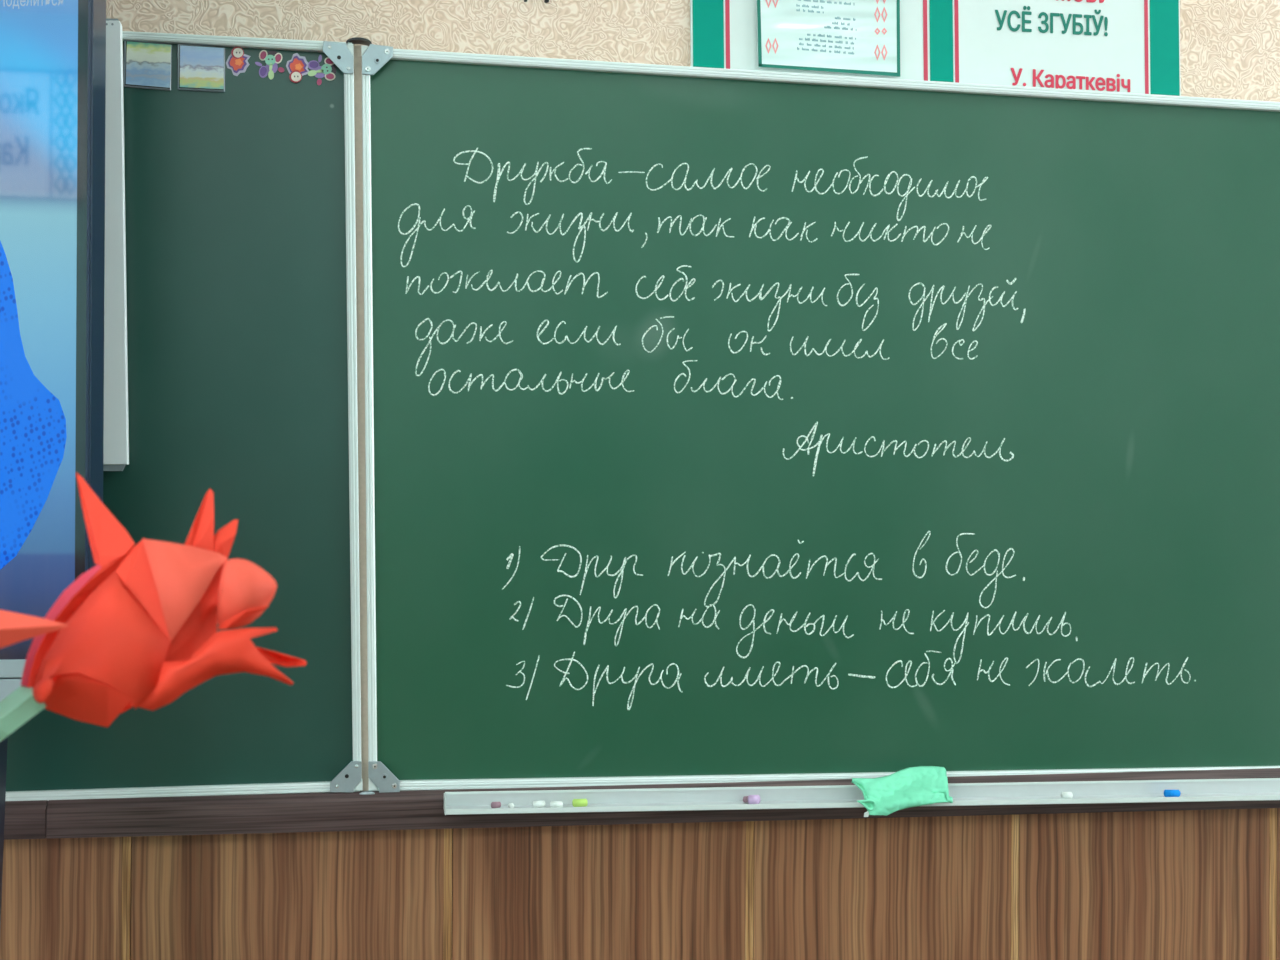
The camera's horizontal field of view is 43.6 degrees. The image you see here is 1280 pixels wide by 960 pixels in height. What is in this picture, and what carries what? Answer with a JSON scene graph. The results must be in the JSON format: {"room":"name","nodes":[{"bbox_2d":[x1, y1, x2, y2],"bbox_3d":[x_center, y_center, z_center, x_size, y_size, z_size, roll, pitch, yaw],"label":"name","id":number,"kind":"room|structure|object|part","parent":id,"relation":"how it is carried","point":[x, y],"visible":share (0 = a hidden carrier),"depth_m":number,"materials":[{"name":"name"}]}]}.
{"room":"school classroom","nodes":[
{"label":"school classroom","id":0,"kind":"room"},
{"bbox_2d":[0,0,1279,959],"bbox_3d":[0.094,-0.249,2.244,6.300,3.100,0.139,0,0,-9],"label":"wall","id":1,"kind":"structure","parent":0,"point":[1181,884],"depth_m":2.16,"materials":[{"name":"wood"}]},
{"bbox_2d":[4,800,47,839],"bbox_3d":[-1.877,0.419,1.847,2.286,0.046,0.054,0,0,-9],"label":"trim","id":2,"kind":"structure","parent":1,"relation":"attached to","point":[23,819],"depth_m":2.00,"materials":[{"name":"brown wood"}]},
{"bbox_3d":[-0.860,0.869,2.030,0.388,0.853,0.018,0,0,-9],"label":"panel","id":3,"kind":"part","parent":1,"relation":"part of","materials":[{"name":"brown wood"}]},
{"bbox_3d":[-0.460,0.872,2.095,0.398,0.851,0.018,0,0,-9],"label":"panel","id":4,"kind":"part","parent":1,"relation":"part of","materials":[{"name":"brown wood"}]},
{"bbox_3d":[-0.055,0.875,2.161,0.398,0.850,0.018,0,0,-9],"label":"panel","id":5,"kind":"part","parent":1,"relation":"part of","materials":[{"name":"brown wood"}]},
{"bbox_2d":[5,31,1279,800],"bbox_3d":[0.204,-0.074,2.185,2.618,0.991,0.042,0,0,-9],"label":"chalkboard","id":6,"kind":"object","parent":1,"relation":"attached to","point":[571,422],"visible":1,"depth_m":2.16,"materials":[{"name":"green ceramic"}]},
{"bbox_2d":[103,19,128,470],"bbox_3d":[-0.671,-0.297,2.020,0.051,0.571,0.014,0,0,-9],"label":"bar","id":7,"kind":"object","parent":6,"relation":"attached to","point":[116,424],"visible":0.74,"depth_m":2.02,"materials":[{"name":"metal"}]},
{"bbox_2d":[123,40,171,90],"bbox_3d":[-0.629,-0.530,2.043,0.059,0.063,0.005,0,0,-9],"label":"magnet","id":8,"kind":"object","parent":6,"relation":"attached to","point":[147,65],"visible":1,"depth_m":2.04,"materials":[{"name":"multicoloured plastic"}]},
{"bbox_3d":[-0.724,0.398,2.035,0.725,0.016,0.031,0,0,-9],"label":"rail","id":9,"kind":"part","parent":6,"relation":"part of","materials":[{"name":"silver metal"}]},
{"bbox_2d":[177,43,224,91],"bbox_3d":[-0.563,-0.529,2.053,0.060,0.060,0.005,0,0,-9],"label":"magnet","id":10,"kind":"object","parent":6,"relation":"attached to","point":[199,67],"visible":1,"depth_m":2.05,"materials":[{"name":"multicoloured plastic"}]},
{"bbox_3d":[-0.729,-0.564,2.034,0.715,0.014,0.031,0,0,-9],"label":"rail","id":11,"kind":"part","parent":6,"relation":"part of","materials":[{"name":"silver metal"}]},
{"bbox_2d":[226,47,250,75],"bbox_3d":[-0.518,-0.539,2.061,0.031,0.037,0.004,0,0,-9],"label":"magnet","id":12,"kind":"object","parent":6,"relation":"attached to","point":[237,61],"visible":1,"depth_m":2.06},
{"bbox_2d":[255,50,283,78],"bbox_3d":[-0.479,-0.537,2.068,0.037,0.038,0.004,0,0,-9],"label":"magnet","id":13,"kind":"object","parent":6,"relation":"attached to","point":[271,67],"visible":1,"depth_m":2.07},
{"bbox_3d":[-0.487,-0.528,2.067,0.008,0.012,0.001,0,0,-9],"label":"leg","id":14,"kind":"part","parent":13,"relation":"part of","materials":[{"name":"purple plastic"}]},
{"bbox_3d":[-0.487,-0.527,2.068,0.012,0.016,0.001,0,0,-9],"label":"leg","id":15,"kind":"part","parent":13,"relation":"part of","materials":[{"name":"purple plastic"}]},
{"bbox_3d":[-0.477,-0.524,2.069,0.007,0.012,0.001,0,0,-9],"label":"leg","id":16,"kind":"part","parent":13,"relation":"part of","materials":[{"name":"green plastic"}]},
{"bbox_2d":[286,53,308,82],"bbox_3d":[-0.443,-0.534,2.073,0.031,0.039,0.004,0,0,-9],"label":"magnet","id":17,"kind":"object","parent":6,"relation":"attached to","point":[297,66],"visible":1,"depth_m":2.07},
{"bbox_2d":[308,55,335,84],"bbox_3d":[-0.413,-0.533,2.078,0.036,0.040,0.004,0,0,-9],"label":"magnet","id":18,"kind":"object","parent":6,"relation":"attached to","point":[318,71],"visible":1,"depth_m":2.08},
{"bbox_3d":[-0.425,-0.528,2.077,0.012,0.008,0.001,0,0,-9],"label":"leg","id":19,"kind":"part","parent":18,"relation":"part of","materials":[{"name":"green plastic"}]},
{"bbox_3d":[-0.424,-0.539,2.078,0.015,0.012,0.001,0,0,-9],"label":"leg","id":20,"kind":"part","parent":18,"relation":"part of","materials":[{"name":"purple plastic"}]},
{"bbox_3d":[-0.423,-0.539,2.077,0.012,0.009,0.001,0,0,-9],"label":"leg","id":21,"kind":"part","parent":18,"relation":"part of","materials":[{"name":"purple plastic"}]},
{"bbox_3d":[-0.391,-0.547,2.070,0.039,0.041,0.002,0,0,-9],"label":"hinge plate","id":22,"kind":"part","parent":6,"relation":"part of","materials":[{"name":"metal"}]},
{"bbox_3d":[-0.381,0.385,2.073,0.040,0.040,0.002,0,0,-9],"label":"hinge plate","id":23,"kind":"part","parent":6,"relation":"part of","materials":[{"name":"metal"}]},
{"bbox_3d":[-0.341,-0.546,2.078,0.040,0.040,0.002,0,0,-9],"label":"hinge plate","id":24,"kind":"part","parent":6,"relation":"part of","materials":[{"name":"metal"}]},
{"bbox_2d":[374,57,380,63],"bbox_3d":[-0.341,-0.545,2.077,0.009,0.009,0.001,0,0,-9],"label":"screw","id":25,"kind":"object","parent":6,"relation":"in","point":[377,60],"depth_m":2.08,"materials":[{"name":"metal"}]},
{"bbox_3d":[-0.333,0.386,2.080,0.041,0.041,0.002,0,0,-9],"label":"hinge plate","id":26,"kind":"part","parent":6,"relation":"part of","materials":[{"name":"metal"}]},
{"bbox_3d":[0.560,-0.540,2.243,1.872,0.034,0.031,0,0,-9],"label":"rail","id":27,"kind":"part","parent":6,"relation":"part of","materials":[{"name":"silver metal"}]},
{"bbox_3d":[0.565,0.411,2.244,1.864,0.025,0.031,0,0,-9],"label":"rail","id":28,"kind":"part","parent":6,"relation":"part of","materials":[{"name":"silver metal"}]},
{"bbox_2d":[46,768,1279,838],"bbox_3d":[1.231,0.444,2.351,4.008,0.066,0.054,0,0,-9],"label":"trim","id":29,"kind":"structure","parent":1,"relation":"attached to","point":[408,809],"depth_m":2.08,"materials":[{"name":"brown wood"}]},
{"bbox_2d":[444,778,1279,814],"bbox_3d":[0.614,0.430,2.198,1.753,0.038,0.045,0,0,-9],"label":"chalk tray","id":30,"kind":"object","parent":1,"relation":"attached to","point":[1248,789],"visible":1,"depth_m":2.15,"materials":[{"name":"grey metal"}]},
{"bbox_2d":[491,802,500,807],"bbox_3d":[-0.186,0.420,2.069,0.012,0.009,0.008,0,0,-26],"label":"chalk","id":31,"kind":"object","parent":30,"relation":"on","point":[493,804],"visible":0.98,"depth_m":2.07,"materials":[{"name":"pink"}]},
{"bbox_2d":[532,801,545,807],"bbox_3d":[-0.131,0.421,2.078,0.016,0.009,0.009,0,0,-18],"label":"chalk","id":32,"kind":"object","parent":30,"relation":"on","point":[535,804],"visible":1,"depth_m":2.08,"materials":[{"name":"white"}]},
{"bbox_2d":[550,801,562,806],"bbox_3d":[-0.108,0.421,2.078,0.016,0.009,0.009,0,0,-3],"label":"chalk","id":33,"kind":"object","parent":30,"relation":"on","point":[552,803],"visible":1,"depth_m":2.07,"materials":[{"name":"white"}]},
{"bbox_2d":[572,799,587,806],"bbox_3d":[-0.078,0.421,2.087,0.019,0.010,0.011,0,0,-9],"label":"chalk","id":34,"kind":"object","parent":30,"relation":"on","point":[575,802],"visible":0.99,"depth_m":2.08,"materials":[{"name":"green"}]},
{"bbox_2d":[743,796,747,802],"bbox_3d":[0.143,0.425,2.133,0.010,0.009,0.008,0,0,-44],"label":"chalk","id":35,"kind":"object","parent":30,"relation":"on","point":[745,798],"visible":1,"depth_m":2.13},
{"bbox_2d":[747,795,759,803],"bbox_3d":[0.151,0.424,2.122,0.015,0.012,0.012,0,0,-15],"label":"chalk","id":36,"kind":"object","parent":30,"relation":"on","point":[752,799],"visible":0.99,"depth_m":2.12,"materials":[{"name":"purple"}]},
{"bbox_2d":[852,766,952,816],"bbox_3d":[0.351,0.418,2.150,0.143,0.054,0.067,0,0,-9],"label":"cleaning cloth","id":37,"kind":"object","parent":30,"relation":"on","point":[909,787],"visible":1,"depth_m":2.14,"materials":[{"name":"green fabric"}]},
{"bbox_2d":[1061,792,1072,798],"bbox_3d":[0.585,0.432,2.193,0.014,0.009,0.009,0,0,-9],"label":"chalk","id":38,"kind":"object","parent":30,"relation":"on","point":[1065,795],"visible":1,"depth_m":2.19,"materials":[{"name":"white"}]},
{"bbox_2d":[1164,790,1179,796],"bbox_3d":[0.737,0.434,2.217,0.021,0.010,0.011,0,0,-9],"label":"chalk","id":39,"kind":"object","parent":30,"relation":"on","point":[1167,793],"visible":0.99,"depth_m":2.21,"materials":[{"name":"blue"}]},
{"bbox_3d":[0.335,0.878,2.224,0.370,0.848,0.018,0,0,-9],"label":"panel","id":40,"kind":"part","parent":1,"relation":"part of","materials":[{"name":"brown wood"}]},
{"bbox_2d":[690,0,1180,95],"bbox_3d":[0.422,-0.691,2.242,0.722,0.431,0.007,0,0,-9],"label":"banner","id":41,"kind":"object","parent":1,"relation":"attached to","point":[1124,46],"visible":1,"depth_m":2.26,"materials":[{"name":"white paper"}]},
{"bbox_2d":[756,0,899,76],"bbox_3d":[0.260,-0.651,2.208,0.208,0.180,0.005,0,0,-9],"label":"sheet","id":42,"kind":"object","parent":41,"relation":"attached to","point":[836,36],"visible":1,"depth_m":2.21,"materials":[{"name":"white paper"}]},
{"bbox_3d":[0.717,0.881,2.286,0.380,0.846,0.018,0,0,-9],"label":"panel","id":43,"kind":"part","parent":1,"relation":"part of","materials":[{"name":"brown wood"}]},
{"bbox_3d":[1.108,0.884,2.349,0.388,0.845,0.018,0,0,-9],"label":"panel","id":44,"kind":"part","parent":1,"relation":"part of","materials":[{"name":"brown wood"}]},
{"bbox_3d":[0.492,1.353,-0.273,6.300,0.100,5.000,0,0,-9],"label":"floor","id":45,"kind":"structure","parent":0,"visible":0},
{"bbox_2d":[0,0,105,925],"bbox_3d":[-1.484,0.159,1.619,1.782,2.265,0.514,0,0,-9],"label":"screen","id":46,"kind":"object","parent":45,"relation":"on","point":[53,52],"visible":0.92,"depth_m":1.75,"materials":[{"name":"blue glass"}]},
{"bbox_3d":[-0.768,0.710,1.771,0.120,0.972,0.040,0,0,-9],"label":"leg","id":47,"kind":"part","parent":46,"relation":"part of","materials":[{"name":"metal"}]},
{"bbox_3d":[-1.472,0.226,1.624,1.744,0.028,0.023,0,0,-9],"label":"speaker panel","id":48,"kind":"part","parent":46,"relation":"part of","materials":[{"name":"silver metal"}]},
{"bbox_3d":[-1.472,0.201,1.624,1.744,0.019,0.023,0,0,-9],"label":"speaker panel","id":49,"kind":"part","parent":46,"relation":"part of","materials":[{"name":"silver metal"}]},
{"bbox_3d":[-1.473,-0.369,1.619,1.734,1.120,0.008,0,0,-9],"label":"display panel","id":50,"kind":"part","parent":46,"relation":"part of","materials":[{"name":"blue glass"}]},
{"bbox_3d":[-0.611,0.916,0.774,1.170,0.760,0.600,0,0,-9],"label":"school desk","id":51,"kind":"object","parent":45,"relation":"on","visible":0},
{"bbox_3d":[-0.446,0.467,0.800,0.076,0.140,0.076,0,0,-9],"label":"flower vase","id":52,"kind":"object","parent":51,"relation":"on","visible":0},
{"bbox_2d":[0,610,67,647],"bbox_3d":[-0.358,0.271,0.720,0.211,0.473,0.062,0,0,28],"label":"paper flower","id":53,"kind":"object","parent":52,"relation":"in","point":[14,627],"visible":1,"depth_m":0.70,"materials":[{"name":"red paper"}]},
{"bbox_2d":[0,472,306,741],"bbox_3d":[-0.310,0.252,0.766,0.305,0.512,0.077,0,0,2],"label":"paper flower","id":54,"kind":"object","parent":52,"relation":"in","point":[141,630],"visible":0.99,"depth_m":0.74,"materials":[{"name":"red paper"}]},
{"bbox_3d":[-0.373,0.301,0.773,0.190,0.414,0.022,0,0,18],"label":"stem","id":55,"kind":"part","parent":54,"relation":"part of","materials":[{"name":"green paper"}]}
]}

